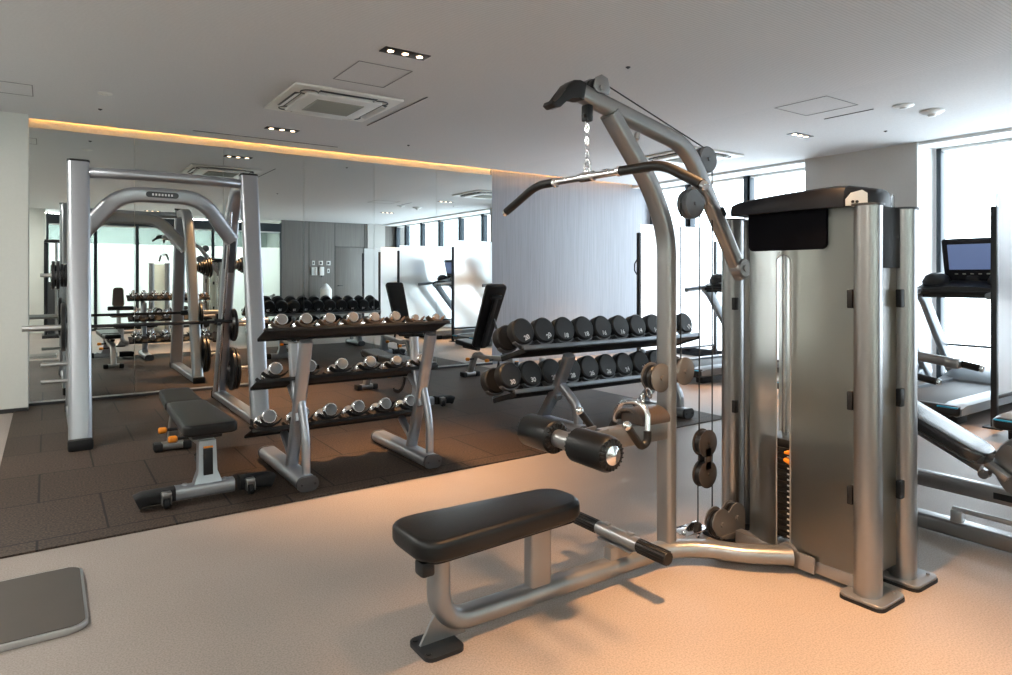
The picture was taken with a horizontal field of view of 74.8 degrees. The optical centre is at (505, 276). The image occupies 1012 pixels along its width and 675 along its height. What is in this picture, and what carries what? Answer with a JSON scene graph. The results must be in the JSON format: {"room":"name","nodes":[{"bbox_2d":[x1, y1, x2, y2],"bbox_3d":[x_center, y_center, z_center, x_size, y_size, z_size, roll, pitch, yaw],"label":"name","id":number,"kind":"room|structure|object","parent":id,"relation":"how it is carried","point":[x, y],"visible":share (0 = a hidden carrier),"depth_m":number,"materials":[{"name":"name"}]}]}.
{"room":"gym","nodes":[
{"label":"gym","id":0,"kind":"room"},
{"bbox_2d":[0,111,28,409],"bbox_3d":[-5.219,-0.220,5.995,1.450,3.100,0.300,0,0,-35],"label":"wall","id":1,"kind":"structure","parent":0,"point":[14,127],"depth_m":6.23,"materials":[{"name":"paint"}]},
{"bbox_2d":[0,407,27,413],"bbox_3d":[-5.130,1.260,5.868,1.450,0.040,0.012,0,0,-35],"label":"baseboard","id":2,"kind":"structure","parent":1,"relation":"attached to","point":[3,411],"depth_m":6.21,"materials":[{"name":"grey"}]},
{"bbox_2d":[29,361,492,405],"bbox_3d":[-2.453,1.238,8.060,5.450,0.014,0.050,0,0,-35],"label":"trim","id":3,"kind":"structure","parent":1,"relation":"attached to","point":[491,361],"depth_m":7.03,"materials":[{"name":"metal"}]},
{"bbox_2d":[29,127,133,401],"bbox_3d":[-4.309,-0.117,6.753,0.906,2.695,0.008,0,0,-35],"label":"wall mirror","id":4,"kind":"object","parent":3,"relation":"on","point":[112,244],"visible":0.79,"depth_m":6.72,"materials":[{"name":"white mirror"}]},
{"bbox_2d":[135,138,222,392],"bbox_3d":[-3.573,-0.117,7.263,0.876,2.695,0.008,0,0,-35],"label":"wall mirror","id":5,"kind":"object","parent":3,"relation":"on","point":[178,252],"visible":0.71,"depth_m":7.23,"materials":[{"name":"white mirror"}]},
{"bbox_2d":[223,147,303,382],"bbox_3d":[-2.833,-0.117,7.776,0.916,2.695,0.008,0,0,-35],"label":"wall mirror","id":6,"kind":"object","parent":3,"relation":"on","point":[280,176],"visible":0.57,"depth_m":7.84,"materials":[{"name":"white mirror"}]},
{"bbox_2d":[304,156,373,374],"bbox_3d":[-2.081,-0.117,8.297,0.906,2.695,0.008,0,0,-35],"label":"wall mirror","id":7,"kind":"object","parent":3,"relation":"on","point":[338,194],"visible":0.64,"depth_m":8.28,"materials":[{"name":"white mirror"}]},
{"bbox_2d":[374,163,435,369],"bbox_3d":[-1.333,-0.117,8.815,0.906,2.695,0.008,0,0,-35],"label":"wall mirror","id":8,"kind":"object","parent":3,"relation":"on","point":[404,196],"visible":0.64,"depth_m":8.78,"materials":[{"name":"white mirror"}]},
{"bbox_2d":[436,170,491,365],"bbox_3d":[-0.581,-0.117,9.336,0.916,2.695,0.008,0,0,-35],"label":"wall mirror","id":9,"kind":"object","parent":3,"relation":"on","point":[463,200],"visible":0.86,"depth_m":9.29,"materials":[{"name":"white mirror"}]},
{"bbox_2d":[29,118,649,391],"bbox_3d":[-1.678,-0.220,8.698,10.350,3.100,0.110,0,0,-35],"label":"wall","id":10,"kind":"structure","parent":0,"point":[569,250],"depth_m":10.28,"materials":[{"name":"paint"}]},
{"bbox_2d":[676,350,710,355],"bbox_3d":[5.530,1.250,7.330,0.240,0.060,10.350,0,0,-35],"label":"baseboard","id":11,"kind":"structure","parent":10,"relation":"attached to","point":[677,351],"depth_m":10.73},
{"bbox_2d":[632,159,804,188],"bbox_3d":[3.232,-1.530,10.136,0.460,0.050,3.120,0,0,-35],"label":"trim","id":12,"kind":"structure","parent":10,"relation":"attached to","point":[799,164],"depth_m":9.58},
{"bbox_2d":[0,351,1011,674],"bbox_3d":[1.828,1.325,4.034,10.800,0.110,13.750,0,0,-35],"label":"floor","id":13,"kind":"structure","parent":0,"point":[321,585],"depth_m":2.92,"materials":[{"name":"plastic"}]},
{"bbox_2d":[0,567,87,651],"bbox_3d":[-1.976,1.267,2.439,0.720,0.026,0.600,0,0,-35],"label":"platform","id":14,"kind":"object","parent":13,"relation":"on","point":[39,607],"visible":1,"depth_m":2.51,"materials":[{"name":"metal"}]},
{"bbox_2d":[40,158,268,451],"bbox_3d":[-3.070,0.179,5.905,1.780,2.191,1.775,0,0,-35],"label":"machine","id":15,"kind":"object","parent":13,"relation":"on","point":[82,223],"visible":0.97,"depth_m":5.65,"materials":[{"name":"silver metal"}]},
{"bbox_2d":[51,261,54,289],"bbox_3d":[-3.935,-0.010,5.753,0.030,0.250,0.250,0,0,-35],"label":"weight plate","id":16,"kind":"object","parent":15,"relation":"on","point":[52,262],"visible":1,"depth_m":5.68,"materials":[{"name":"black metal"}]},
{"bbox_2d":[56,261,59,289],"bbox_3d":[-3.907,-0.010,5.773,0.030,0.250,0.250,0,0,-35],"label":"weight plate","id":17,"kind":"object","parent":15,"relation":"on","point":[57,262],"visible":1,"depth_m":5.69,"materials":[{"name":"black metal"}]},
{"bbox_2d":[60,264,63,286],"bbox_3d":[-3.883,-0.010,5.789,0.028,0.200,0.200,0,0,-35],"label":"weight plate","id":18,"kind":"object","parent":15,"relation":"on","point":[61,265],"visible":1,"depth_m":5.73,"materials":[{"name":"black metal"}]},
{"bbox_2d":[60,303,65,350],"bbox_3d":[-3.949,0.450,5.902,0.038,0.430,0.430,0,0,-35],"label":"weight plate","id":19,"kind":"object","parent":15,"relation":"on","point":[63,308],"visible":0.94,"depth_m":5.75,"materials":[{"name":"black metal"}]},
{"bbox_2d":[64,264,66,286],"bbox_3d":[-3.862,-0.010,5.804,0.028,0.200,0.200,0,0,-35],"label":"weight plate","id":20,"kind":"object","parent":15,"relation":"on","point":[65,265],"visible":0.79,"depth_m":5.73,"materials":[{"name":"black metal"}]},
{"bbox_2d":[22,317,268,331],"bbox_3d":[-3.288,0.448,6.229,2.050,0.080,0.095,0,0,-35],"label":"barbell","id":21,"kind":"object","parent":15,"relation":"attached to","point":[219,322],"visible":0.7,"depth_m":6.13,"materials":[{"name":"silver metal"}]},
{"bbox_2d":[227,347,237,389],"bbox_3d":[-2.841,0.950,6.840,0.038,0.450,0.450,0,0,-35],"label":"weight plate","id":22,"kind":"object","parent":15,"relation":"on","point":[232,375],"visible":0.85,"depth_m":6.76,"materials":[{"name":"black metal"}]},
{"bbox_2d":[230,308,238,340],"bbox_3d":[-2.767,0.490,6.721,0.034,0.330,0.330,0,0,-35],"label":"weight plate","id":23,"kind":"object","parent":15,"relation":"on","point":[234,328],"visible":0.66,"depth_m":6.64,"materials":[{"name":"black metal"}]},
{"bbox_2d":[233,347,241,388],"bbox_3d":[-2.808,0.950,6.863,0.038,0.430,0.430,0,0,-35],"label":"weight plate","id":24,"kind":"object","parent":15,"relation":"on","point":[235,348],"visible":0.26,"depth_m":6.71,"materials":[{"name":"black metal"}]},
{"bbox_2d":[132,387,275,509],"bbox_3d":[-2.059,1.037,4.297,0.751,0.462,1.470,0,0,-35],"label":"weight bench","id":25,"kind":"object","parent":13,"relation":"on","point":[199,421],"visible":1,"depth_m":3.81,"materials":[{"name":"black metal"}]},
{"bbox_2d":[244,315,449,491],"bbox_3d":[-1.113,0.762,4.476,1.210,1.012,0.890,0,0,-35],"label":"dumbbell rack","id":26,"kind":"object","parent":13,"relation":"on","point":[296,435],"visible":0.99,"depth_m":4.29,"materials":[{"name":"silver metal"}]},
{"bbox_2d":[253,409,276,428],"bbox_3d":[-1.537,0.914,4.219,0.097,0.167,0.249,0,0,-34],"label":"dumbbell","id":27,"kind":"object","parent":26,"relation":"on","point":[269,416],"visible":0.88,"depth_m":4.13,"materials":[{"name":"metal"}]},
{"bbox_2d":[261,362,282,378],"bbox_3d":[-1.450,0.595,4.094,0.087,0.151,0.227,0,0,-34],"label":"dumbbell","id":28,"kind":"object","parent":26,"relation":"on","point":[275,368],"visible":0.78,"depth_m":4.01,"materials":[{"name":"metal"}]},
{"bbox_2d":[268,314,287,327],"bbox_3d":[-1.361,0.284,3.947,0.077,0.133,0.201,0,0,-34],"label":"dumbbell","id":29,"kind":"object","parent":26,"relation":"on","point":[280,319],"visible":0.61,"depth_m":3.87,"materials":[{"name":"metal"}]},
{"bbox_2d":[285,407,308,424],"bbox_3d":[-1.368,0.914,4.336,0.097,0.167,0.249,0,0,-34],"label":"dumbbell","id":30,"kind":"object","parent":26,"relation":"on","point":[288,415],"visible":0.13,"depth_m":4.37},
{"bbox_2d":[292,313,312,326],"bbox_3d":[-1.241,0.284,4.030,0.077,0.133,0.201,0,0,-34],"label":"dumbbell","id":31,"kind":"object","parent":26,"relation":"on","point":[305,318],"visible":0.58,"depth_m":3.96,"materials":[{"name":"metal"}]},
{"bbox_2d":[310,360,316,372],"bbox_3d":[-1.278,0.595,4.214,0.087,0.151,0.227,0,0,-34],"label":"dumbbell","id":32,"kind":"object","parent":26,"relation":"on","point":[313,366],"visible":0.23,"depth_m":4.14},
{"bbox_2d":[314,403,336,420],"bbox_3d":[-1.212,0.916,4.444,0.093,0.161,0.243,0,0,-34],"label":"dumbbell","id":33,"kind":"object","parent":26,"relation":"on","point":[330,409],"visible":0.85,"depth_m":4.36,"materials":[{"name":"metal"}]},
{"bbox_2d":[315,312,335,325],"bbox_3d":[-1.122,0.284,4.112,0.075,0.129,0.196,0,0,-34],"label":"dumbbell","id":34,"kind":"object","parent":26,"relation":"on","point":[329,317],"visible":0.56,"depth_m":4.04,"materials":[{"name":"metal"}]},
{"bbox_2d":[244,409,411,437],"bbox_3d":[-1.113,0.983,4.476,1.210,0.093,0.204,0,0,-35],"label":"shelf","id":35,"kind":"object","parent":26,"relation":"attached to","point":[268,429],"depth_m":4.44,"materials":[{"name":"black metal"}]},
{"bbox_2d":[326,358,347,373],"bbox_3d":[-1.105,0.597,4.333,0.083,0.145,0.221,0,0,-34],"label":"dumbbell","id":36,"kind":"object","parent":26,"relation":"on","point":[341,363],"visible":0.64,"depth_m":4.25,"materials":[{"name":"metal"}]},
{"bbox_2d":[250,364,437,390],"bbox_3d":[-1.027,0.659,4.353,1.210,0.093,0.204,0,0,-35],"label":"shelf","id":37,"kind":"object","parent":26,"relation":"attached to","point":[272,382],"depth_m":4.31,"materials":[{"name":"black metal"}]},
{"bbox_2d":[338,312,358,324],"bbox_3d":[-0.999,0.284,4.198,0.075,0.129,0.196,0,0,-34],"label":"dumbbell","id":38,"kind":"object","parent":26,"relation":"on","point":[352,317],"visible":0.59,"depth_m":4.13,"materials":[{"name":"metal"}]},
{"bbox_2d":[342,400,364,416],"bbox_3d":[-1.051,0.916,4.555,0.093,0.161,0.243,0,0,-34],"label":"dumbbell","id":39,"kind":"object","parent":26,"relation":"on","point":[358,406],"visible":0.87,"depth_m":4.47,"materials":[{"name":"metal"}]},
{"bbox_2d":[257,320,449,341],"bbox_3d":[-0.930,0.343,4.213,1.210,0.093,0.204,0,0,-35],"label":"shelf","id":40,"kind":"object","parent":26,"relation":"attached to","point":[307,332],"depth_m":4.15,"materials":[{"name":"black metal"}]},
{"bbox_2d":[354,356,376,370],"bbox_3d":[-0.944,0.597,4.444,0.083,0.145,0.221,0,0,-34],"label":"dumbbell","id":41,"kind":"object","parent":26,"relation":"on","point":[369,361],"visible":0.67,"depth_m":4.37,"materials":[{"name":"metal"}]},
{"bbox_2d":[360,312,379,323],"bbox_3d":[-0.879,0.286,4.280,0.071,0.124,0.190,0,0,-34],"label":"dumbbell","id":42,"kind":"object","parent":26,"relation":"on","point":[374,316],"visible":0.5,"depth_m":4.21,"materials":[{"name":"metal"}]},
{"bbox_2d":[369,398,391,413],"bbox_3d":[-0.886,0.918,4.668,0.089,0.154,0.232,0,0,-34],"label":"dumbbell","id":43,"kind":"object","parent":26,"relation":"on","point":[384,403],"visible":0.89,"depth_m":4.59,"materials":[{"name":"metal"}]},
{"bbox_2d":[381,311,400,322],"bbox_3d":[-0.760,0.286,4.362,0.071,0.124,0.190,0,0,-34],"label":"dumbbell","id":44,"kind":"object","parent":26,"relation":"on","point":[395,316],"visible":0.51,"depth_m":4.29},
{"bbox_2d":[381,355,401,368],"bbox_3d":[-0.787,0.601,4.551,0.075,0.134,0.210,0,0,-34],"label":"dumbbell","id":45,"kind":"object","parent":26,"relation":"on","point":[396,360],"visible":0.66,"depth_m":4.48,"materials":[{"name":"metal"}]},
{"bbox_2d":[394,395,414,410],"bbox_3d":[-0.730,0.918,4.776,0.089,0.154,0.232,0,0,-34],"label":"dumbbell","id":46,"kind":"object","parent":26,"relation":"on","point":[408,401],"visible":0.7,"depth_m":4.70,"materials":[{"name":"metal"}]},
{"bbox_2d":[406,353,421,366],"bbox_3d":[-0.631,0.601,4.659,0.075,0.134,0.210,0,0,-34],"label":"dumbbell","id":47,"kind":"object","parent":26,"relation":"on","point":[418,358],"visible":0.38,"depth_m":4.58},
{"bbox_2d":[425,313,439,320],"bbox_3d":[-0.507,0.297,4.533,0.049,0.093,0.156,0,0,-34],"label":"dumbbell","id":48,"kind":"object","parent":26,"relation":"on","point":[435,316],"visible":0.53,"depth_m":4.47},
{"bbox_2d":[354,349,454,409],"bbox_3d":[-1.183,1.037,6.887,0.751,0.462,1.470,0,0,-35],"label":"weight bench","id":49,"kind":"object","parent":13,"relation":"on","point":[380,356],"visible":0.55,"depth_m":6.84,"materials":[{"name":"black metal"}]},
{"bbox_2d":[455,284,518,376],"bbox_3d":[-0.209,0.679,8.062,0.751,1.178,1.326,0,0,-35],"label":"weight bench","id":50,"kind":"object","parent":13,"relation":"on","point":[493,296],"visible":0.68,"depth_m":8.04,"materials":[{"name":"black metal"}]},
{"bbox_2d":[485,329,698,431],"bbox_3d":[0.901,0.886,5.816,2.177,0.763,0.678,0,0,-35],"label":"dumbbell rack","id":51,"kind":"object","parent":13,"relation":"on","point":[560,385],"visible":0.73,"depth_m":5.56,"materials":[{"name":"silver metal"}]},
{"bbox_2d":[480,362,520,393],"bbox_3d":[-0.045,0.836,5.420,0.212,0.291,0.356,0,0,-35],"label":"dumbbell","id":52,"kind":"object","parent":51,"relation":"on","point":[507,375],"visible":0.98,"depth_m":5.32,"materials":[{"name":"black metal"}]},
{"bbox_2d":[492,318,533,350],"bbox_3d":[0.056,0.476,5.345,0.212,0.291,0.356,0,0,-35],"label":"dumbbell","id":53,"kind":"object","parent":51,"relation":"on","point":[520,330],"visible":0.97,"depth_m":5.25,"materials":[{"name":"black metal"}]},
{"bbox_2d":[515,360,541,389],"bbox_3d":[0.129,0.836,5.541,0.212,0.291,0.356,0,0,-35],"label":"dumbbell","id":54,"kind":"object","parent":51,"relation":"on","point":[531,374],"visible":0.56,"depth_m":5.41,"materials":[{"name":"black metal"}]},
{"bbox_2d":[530,317,554,344],"bbox_3d":[0.231,0.477,5.466,0.210,0.289,0.354,0,0,-35],"label":"dumbbell","id":55,"kind":"object","parent":51,"relation":"on","point":[544,332],"visible":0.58,"depth_m":5.34,"materials":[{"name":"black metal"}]},
{"bbox_2d":[537,358,558,386],"bbox_3d":[0.303,0.836,5.662,0.212,0.291,0.356,0,0,-35],"label":"dumbbell","id":56,"kind":"object","parent":51,"relation":"on","point":[549,367],"visible":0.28,"depth_m":5.53,"materials":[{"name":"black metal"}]},
{"bbox_2d":[550,317,573,343],"bbox_3d":[0.406,0.478,5.587,0.208,0.286,0.352,0,0,-35],"label":"dumbbell","id":57,"kind":"object","parent":51,"relation":"on","point":[563,327],"visible":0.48,"depth_m":5.46,"materials":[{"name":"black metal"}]},
{"bbox_2d":[493,379,640,402],"bbox_3d":[0.841,0.986,5.976,2.094,0.138,0.324,0,0,-35],"label":"shelf","id":58,"kind":"object","parent":51,"relation":"on","point":[553,393],"depth_m":5.55,"materials":[{"name":"black metal"}]},
{"bbox_2d":[558,360,579,381],"bbox_3d":[0.477,0.837,5.782,0.210,0.289,0.354,0,0,-35],"label":"dumbbell","id":59,"kind":"object","parent":51,"relation":"on","point":[574,374],"visible":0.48,"depth_m":5.67,"materials":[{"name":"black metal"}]},
{"bbox_2d":[571,316,592,341],"bbox_3d":[0.582,0.479,5.708,0.206,0.284,0.350,0,0,-35],"label":"dumbbell","id":60,"kind":"object","parent":51,"relation":"on","point":[583,328],"visible":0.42,"depth_m":5.58,"materials":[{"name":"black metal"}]},
{"bbox_2d":[576,355,598,381],"bbox_3d":[0.652,0.837,5.903,0.210,0.289,0.354,0,0,-35],"label":"dumbbell","id":61,"kind":"object","parent":51,"relation":"on","point":[589,368],"visible":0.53,"depth_m":5.77,"materials":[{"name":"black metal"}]},
{"bbox_2d":[501,336,698,361],"bbox_3d":[0.910,0.626,5.877,2.094,0.138,0.324,0,0,-35],"label":"shelf","id":62,"kind":"object","parent":51,"relation":"on","point":[567,348],"depth_m":5.58,"materials":[{"name":"black metal"}]},
{"bbox_2d":[590,316,611,340],"bbox_3d":[0.757,0.480,5.829,0.204,0.282,0.349,0,0,-35],"label":"dumbbell","id":63,"kind":"object","parent":51,"relation":"on","point":[601,325],"visible":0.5,"depth_m":5.70,"materials":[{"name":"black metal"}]},
{"bbox_2d":[595,354,615,379],"bbox_3d":[0.826,0.837,6.024,0.210,0.289,0.354,0,0,-35],"label":"dumbbell","id":64,"kind":"object","parent":51,"relation":"on","point":[606,363],"visible":0.5,"depth_m":5.89,"materials":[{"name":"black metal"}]},
{"bbox_2d":[608,315,628,338],"bbox_3d":[0.932,0.481,5.950,0.202,0.280,0.347,0,0,-35],"label":"dumbbell","id":65,"kind":"object","parent":51,"relation":"on","point":[619,325],"visible":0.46,"depth_m":5.82,"materials":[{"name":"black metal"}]},
{"bbox_2d":[612,352,632,377],"bbox_3d":[1.000,0.838,6.144,0.208,0.286,0.352,0,0,-35],"label":"dumbbell","id":66,"kind":"object","parent":51,"relation":"on","point":[624,365],"visible":0.47,"depth_m":6.01,"materials":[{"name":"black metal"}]},
{"bbox_2d":[612,314,645,338],"bbox_3d":[1.107,0.481,6.071,0.200,0.277,0.345,0,0,-35],"label":"dumbbell","id":67,"kind":"object","parent":51,"relation":"on","point":[637,327],"visible":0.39,"depth_m":5.94,"materials":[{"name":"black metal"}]},
{"bbox_2d":[629,351,648,375],"bbox_3d":[1.175,0.838,6.265,0.208,0.286,0.352,0,0,-35],"label":"dumbbell","id":68,"kind":"object","parent":51,"relation":"on","point":[639,359],"visible":0.3,"depth_m":6.13,"materials":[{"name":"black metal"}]},
{"bbox_2d":[629,314,656,337],"bbox_3d":[1.283,0.482,6.192,0.198,0.275,0.344,0,0,-35],"label":"dumbbell","id":69,"kind":"object","parent":51,"relation":"on","point":[650,320],"visible":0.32,"depth_m":6.05,"materials":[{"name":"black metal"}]},
{"bbox_2d":[632,349,656,373],"bbox_3d":[1.349,0.838,6.386,0.208,0.286,0.352,0,0,-35],"label":"dumbbell","id":70,"kind":"object","parent":51,"relation":"on","point":[651,355],"visible":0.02,"depth_m":6.25,"materials":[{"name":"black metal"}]},
{"bbox_2d":[676,313,691,332],"bbox_3d":[1.633,0.484,6.434,0.194,0.270,0.340,0,0,-35],"label":"dumbbell","id":71,"kind":"object","parent":51,"relation":"on","point":[686,321],"visible":0.39,"depth_m":6.31,"materials":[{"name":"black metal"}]},
{"bbox_2d":[392,74,937,662],"bbox_3d":[0.651,0.229,2.637,2.101,2.102,1.081,0,0,-35],"label":"machine","id":72,"kind":"object","parent":13,"relation":"on","point":[837,479],"depth_m":2.76,"materials":[{"name":"silver metal"}]},
{"bbox_2d":[502,104,709,215],"bbox_3d":[0.332,-0.493,2.699,0.050,0.413,1.201,0,0,-35],"label":"bar","id":73,"kind":"object","parent":72,"relation":"hanging from","point":[674,170],"visible":1,"depth_m":2.65,"materials":[{"name":"rubber"}]},
{"bbox_2d":[634,224,716,354],"bbox_3d":[2.446,0.285,9.384,1.728,1.990,0.140,0,0,-35],"label":"window","id":74,"kind":"structure","parent":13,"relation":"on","point":[646,260],"depth_m":9.50,"materials":[{"name":"white glass"}]},
{"bbox_2d":[684,274,778,382],"bbox_3d":[2.894,0.447,8.697,2.055,1.665,0.840,0,0,-35],"label":"treadmill","id":75,"kind":"object","parent":13,"relation":"on","point":[705,361],"visible":0.16,"depth_m":8.80,"materials":[{"name":"black plastic"}]},
{"bbox_2d":[702,282,721,291],"bbox_3d":[3.057,0.125,8.809,0.340,0.170,0.840,0,0,-35],"label":"tray","id":76,"kind":"object","parent":75,"relation":"on","point":[717,286],"depth_m":8.90,"materials":[{"name":"black plastic"}]},
{"bbox_2d":[744,218,778,361],"bbox_3d":[3.373,0.285,8.055,1.720,1.990,0.140,0,0,-35],"label":"glass screen","id":77,"kind":"object","parent":13,"relation":"on","point":[744,218],"visible":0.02,"depth_m":7.98,"materials":[{"name":"glass"}]},
{"bbox_2d":[777,333,932,388],"bbox_3d":[3.863,0.447,7.300,2.055,1.665,0.840,0,0,-35],"label":"treadmill","id":78,"kind":"object","parent":13,"relation":"on","point":[924,368],"visible":0.02,"depth_m":7.36,"materials":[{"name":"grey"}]},
{"bbox_2d":[917,362,930,375],"bbox_3d":[4.502,1.070,7.743,0.500,0.260,0.780,0,0,-35],"label":"hood","id":79,"kind":"object","parent":78,"relation":"attached to","point":[924,368],"depth_m":7.39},
{"bbox_2d":[917,351,1011,552],"bbox_3d":[2.203,0.811,3.199,0.530,0.912,1.550,0,0,-35],"label":"exercise machine","id":80,"kind":"object","parent":13,"relation":"on","point":[965,446],"visible":0.61,"depth_m":3.11,"materials":[{"name":"silver metal"}]},
{"bbox_2d":[917,237,1011,423],"bbox_3d":[4.432,0.447,6.478,2.055,1.665,0.840,0,0,-35],"label":"treadmill","id":81,"kind":"object","parent":13,"relation":"on","point":[962,392],"visible":0.63,"depth_m":6.61,"materials":[{"name":"grey"}]},
{"bbox_2d":[917,280,990,297],"bbox_3d":[4.595,0.125,6.590,0.340,0.170,0.840,0,0,-35],"label":"tray","id":82,"kind":"object","parent":81,"relation":"on","point":[927,285],"depth_m":6.58,"materials":[{"name":"black plastic"}]},
{"bbox_2d":[943,364,990,384],"bbox_3d":[5.071,1.070,6.921,0.500,0.260,0.780,0,0,-35],"label":"hood","id":83,"kind":"object","parent":81,"relation":"attached to","point":[963,375],"depth_m":6.91,"materials":[{"name":"plastic"}]},
{"bbox_2d":[982,192,1011,430],"bbox_3d":[4.774,0.285,6.033,1.720,1.990,0.140,0,0,-35],"label":"glass screen","id":84,"kind":"object","parent":13,"relation":"on","point":[1001,213],"visible":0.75,"depth_m":5.64,"materials":[{"name":"white glass"}]},
{"bbox_2d":[992,411,1011,438],"bbox_3d":[4.861,0.447,5.437,2.055,1.665,0.840,0,0,-35],"label":"treadmill","id":85,"kind":"object","parent":13,"relation":"on","point":[1003,421],"visible":1,"depth_m":5.14,"materials":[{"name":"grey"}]},
{"bbox_2d":[0,0,1011,185],"bbox_3d":[1.112,-1.560,4.268,9.890,0.040,10.350,0,0,-35],"label":"ceiling","id":86,"kind":"structure","parent":0,"point":[180,67],"depth_m":4.95,"materials":[{"name":"paint"}]},
{"bbox_2d":[0,81,33,96],"bbox_3d":[-4.255,-1.538,5.263,0.808,0.003,0.408,0,0,-35],"label":"ceiling hatch","id":87,"kind":"object","parent":86,"relation":"attached to","point":[1,81],"visible":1,"depth_m":5.47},
{"bbox_2d":[97,92,112,95],"bbox_3d":[-3.373,-1.531,5.571,0.110,0.018,0.110,0,0,-35],"label":"smoke detector","id":88,"kind":"object","parent":86,"relation":"attached to","point":[100,93],"visible":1,"depth_m":5.55,"materials":[{"name":"white plastic"}]},
{"bbox_2d":[193,130,333,146],"bbox_3d":[-2.649,-1.538,7.423,1.580,0.005,0.012,0,0,-35],"label":"ceiling slot","id":89,"kind":"object","parent":86,"relation":"attached to","point":[193,130],"visible":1,"depth_m":7.37,"materials":[{"name":"grey plastic"}]},
{"bbox_2d":[264,126,299,132],"bbox_3d":[-2.344,-1.536,6.929,0.340,0.009,0.115,0,0,-35],"label":"recessed light","id":90,"kind":"object","parent":86,"relation":"in","point":[266,127],"visible":1,"depth_m":6.91,"materials":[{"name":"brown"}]},
{"bbox_2d":[264,82,403,121],"bbox_3d":[-1.537,-1.511,5.870,0.940,0.056,0.940,0,0,-35],"label":"air conditioner","id":91,"kind":"object","parent":86,"relation":"attached to","point":[301,98],"visible":1,"depth_m":5.72,"materials":[{"name":"white plastic"}]},
{"bbox_2d":[302,99,363,116],"bbox_3d":[-1.537,-1.490,5.870,0.420,0.013,0.420,0,0,-35],"label":"grille","id":92,"kind":"object","parent":91,"relation":"attached to","point":[324,106],"depth_m":5.83,"materials":[{"name":"plastic"}]},
{"bbox_2d":[333,61,412,87],"bbox_3d":[-1.023,-1.538,5.058,0.428,0.003,0.528,0,0,-35],"label":"ceiling hatch","id":93,"kind":"object","parent":86,"relation":"attached to","point":[357,61],"visible":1,"depth_m":5.03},
{"bbox_2d":[367,97,427,125],"bbox_3d":[-1.044,-1.538,6.212,0.010,0.005,1.300,0,0,-35],"label":"ceiling slot","id":94,"kind":"object","parent":86,"relation":"attached to","point":[426,97],"visible":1,"depth_m":6.13,"materials":[{"name":"grey plastic"}]},
{"bbox_2d":[379,46,430,60],"bbox_3d":[-0.695,-1.536,4.567,0.340,0.009,0.115,0,0,-35],"label":"recessed light","id":95,"kind":"object","parent":86,"relation":"in","point":[390,50],"visible":1,"depth_m":4.56,"materials":[{"name":"brown"}]},
{"bbox_2d":[645,146,743,165],"bbox_3d":[2.347,-1.511,8.464,0.940,0.056,0.940,0,0,-35],"label":"air conditioner","id":96,"kind":"object","parent":86,"relation":"attached to","point":[672,157],"visible":0.44,"depth_m":8.34,"materials":[{"name":"white plastic"}]},
{"bbox_2d":[666,158,682,162],"bbox_3d":[2.347,-1.490,8.464,0.420,0.013,0.420,0,0,-35],"label":"grille","id":97,"kind":"object","parent":96,"relation":"attached to","point":[677,160],"depth_m":8.48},
{"bbox_2d":[786,132,813,137],"bbox_3d":[3.205,-1.536,7.209,0.340,0.009,0.115,0,0,-35],"label":"recessed light","id":98,"kind":"object","parent":86,"relation":"in","point":[796,134],"visible":1,"depth_m":7.21,"materials":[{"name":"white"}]},
{"bbox_2d":[775,96,857,115],"bbox_3d":[2.804,-1.538,5.988,0.518,0.003,0.498,0,0,-35],"label":"ceiling hatch","id":99,"kind":"object","parent":86,"relation":"attached to","point":[823,96],"visible":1,"depth_m":5.96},
{"bbox_2d":[892,103,913,109],"bbox_3d":[3.574,-1.522,5.956,0.170,0.036,0.170,0,0,-35],"label":"ceiling speaker","id":100,"kind":"object","parent":86,"relation":"attached to","point":[901,106],"visible":1,"depth_m":5.92,"materials":[{"name":"white plastic"}]},
{"bbox_2d":[919,108,944,116],"bbox_3d":[3.953,-1.508,6.146,0.200,0.063,0.200,0,0,-35],"label":"smoke detector","id":101,"kind":"object","parent":86,"relation":"attached to","point":[932,112],"visible":1,"depth_m":6.10,"materials":[{"name":"white plastic"}]},
{"bbox_2d":[919,127,1011,148],"bbox_3d":[6.576,-1.530,5.311,0.460,0.050,5.840,0,0,-35],"label":"trim","id":102,"kind":"structure","parent":86,"relation":"attached to","point":[1000,134],"depth_m":7.28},
{"bbox_2d":[805,142,915,206],"bbox_3d":[4.613,-0.140,8.355,0.700,2.840,1.360,0,0,-35],"label":"wall pillar","id":103,"kind":"structure","parent":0,"point":[892,169],"depth_m":7.99,"materials":[{"name":"paint"}]},
{"bbox_2d":[916,142,935,377],"bbox_3d":[4.908,-0.140,7.726,0.480,2.840,0.012,0,0,-35],"label":"trim","id":104,"kind":"structure","parent":103,"relation":"attached to","point":[925,156],"depth_m":7.70,"materials":[{"name":"paint"}]},
{"bbox_3d":[5.530,-1.640,7.330,0.100,0.250,10.550,0,0,-35],"label":"wall","id":105,"kind":"structure","parent":0,"visible":0},
{"bbox_2d":[650,185,689,351],"bbox_3d":[2.799,-0.138,11.165,0.130,2.725,0.875,0,0,-35],"label":"window","id":106,"kind":"structure","parent":105,"relation":"in","point":[683,186],"depth_m":10.96,"materials":[{"name":"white glass"}]},
{"bbox_2d":[688,176,748,353],"bbox_3d":[3.352,-0.138,10.368,0.130,2.725,1.155,0,0,-35],"label":"window","id":107,"kind":"structure","parent":105,"relation":"in","point":[692,223],"depth_m":10.33,"materials":[{"name":"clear glass"}]},
{"bbox_2d":[747,168,804,200],"bbox_3d":[3.975,-0.138,9.467,0.130,2.725,1.125,0,0,-35],"label":"window","id":108,"kind":"structure","parent":105,"relation":"in","point":[751,186],"depth_m":9.85,"materials":[{"name":"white glass"}]},
{"bbox_2d":[936,138,1011,377],"bbox_3d":[5.394,-0.138,7.421,0.130,2.725,0.985,0,0,-35],"label":"window","id":109,"kind":"structure","parent":105,"relation":"in","point":[940,153],"depth_m":7.77,"materials":[{"name":"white glass"}]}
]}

